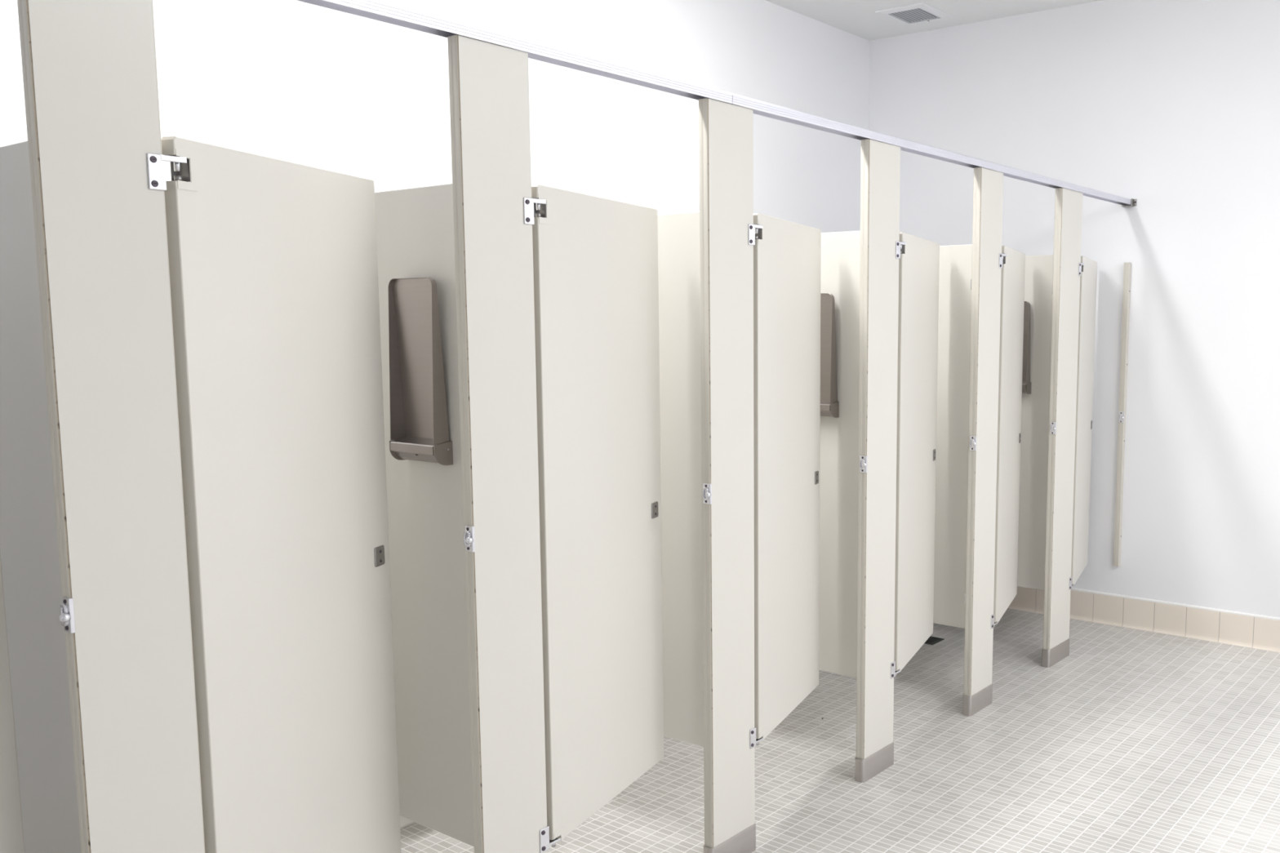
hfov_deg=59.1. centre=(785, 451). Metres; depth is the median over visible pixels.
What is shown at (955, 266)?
partition panel
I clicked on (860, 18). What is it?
ceiling
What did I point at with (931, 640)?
floor drain
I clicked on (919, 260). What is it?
door
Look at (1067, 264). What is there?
pilaster
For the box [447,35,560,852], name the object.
pilaster
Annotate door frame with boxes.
[1113,262,1131,566]
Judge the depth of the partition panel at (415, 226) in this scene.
2.51 m
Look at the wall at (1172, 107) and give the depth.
5.28 m
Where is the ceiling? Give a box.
[765,0,1102,40]
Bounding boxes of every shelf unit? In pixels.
[387,277,453,465]
[820,293,839,417]
[1022,301,1031,394]
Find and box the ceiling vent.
[875,2,953,26]
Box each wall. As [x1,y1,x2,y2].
[0,0,869,232]
[868,0,1279,617]
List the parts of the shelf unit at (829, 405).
plate, shelf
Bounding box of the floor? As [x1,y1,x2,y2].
[400,608,1279,852]
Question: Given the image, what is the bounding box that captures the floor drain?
[924,635,944,644]
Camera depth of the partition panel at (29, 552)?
1.94 m
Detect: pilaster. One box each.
[17,0,204,852]
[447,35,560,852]
[698,97,763,852]
[854,138,906,782]
[962,167,1006,716]
[1041,187,1084,667]
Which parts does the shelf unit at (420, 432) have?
plate, shelf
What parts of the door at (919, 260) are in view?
latch plate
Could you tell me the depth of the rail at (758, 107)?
3.59 m
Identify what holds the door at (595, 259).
attached to the pilaster at (493, 203)
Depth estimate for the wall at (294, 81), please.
4.26 m
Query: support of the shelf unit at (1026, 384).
attached to the partition panel at (1038, 275)
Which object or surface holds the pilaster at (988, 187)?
on the floor
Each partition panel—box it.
[0,140,80,852]
[374,182,474,847]
[657,211,703,746]
[818,231,860,678]
[933,244,972,628]
[1017,254,1053,590]
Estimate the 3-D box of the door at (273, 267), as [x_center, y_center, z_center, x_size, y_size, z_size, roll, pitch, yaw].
[-0.915,0.202,2.112,0.031,1.472,0.559,1,7,12]
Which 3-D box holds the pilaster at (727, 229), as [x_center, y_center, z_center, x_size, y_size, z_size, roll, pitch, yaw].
[-0.144,0.122,2.992,0.041,2.044,0.240,5,8,36]
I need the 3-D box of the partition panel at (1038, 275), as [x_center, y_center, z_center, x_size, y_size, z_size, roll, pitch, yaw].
[0.605,-0.160,5.248,1.428,1.466,0.046,5,8,36]
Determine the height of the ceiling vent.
0.013 m
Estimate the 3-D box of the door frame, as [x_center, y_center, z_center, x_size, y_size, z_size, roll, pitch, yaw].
[1.632,-0.169,5.398,0.032,1.475,0.048,5,8,36]
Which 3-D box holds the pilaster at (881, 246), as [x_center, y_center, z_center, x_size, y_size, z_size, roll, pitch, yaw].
[0.306,0.051,3.607,0.041,2.044,0.242,5,8,36]
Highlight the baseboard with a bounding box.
[1008,586,1279,652]
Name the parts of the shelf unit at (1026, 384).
shelf, plate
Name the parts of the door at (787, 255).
latch plate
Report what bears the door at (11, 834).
attached to the pilaster
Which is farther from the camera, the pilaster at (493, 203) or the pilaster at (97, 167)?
the pilaster at (493, 203)
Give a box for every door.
[0,550,24,852]
[161,136,401,852]
[531,184,663,840]
[753,213,821,740]
[893,231,939,672]
[993,245,1025,624]
[1071,255,1097,586]
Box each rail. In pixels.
[296,0,732,103]
[722,93,1137,207]
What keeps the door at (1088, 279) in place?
attached to the pilaster at (1067, 264)
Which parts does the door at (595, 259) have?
latch plate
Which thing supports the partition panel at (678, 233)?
attached to the pilaster at (727, 229)
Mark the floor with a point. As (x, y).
(1135, 740)
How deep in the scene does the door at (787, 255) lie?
3.27 m
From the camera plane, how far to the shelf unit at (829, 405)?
3.63 m
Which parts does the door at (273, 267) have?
latch plate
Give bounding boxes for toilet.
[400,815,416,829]
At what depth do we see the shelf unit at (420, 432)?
2.44 m
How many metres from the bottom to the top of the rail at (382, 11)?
0.027 m
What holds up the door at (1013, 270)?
attached to the pilaster at (988, 187)
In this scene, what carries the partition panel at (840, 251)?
attached to the pilaster at (881, 246)

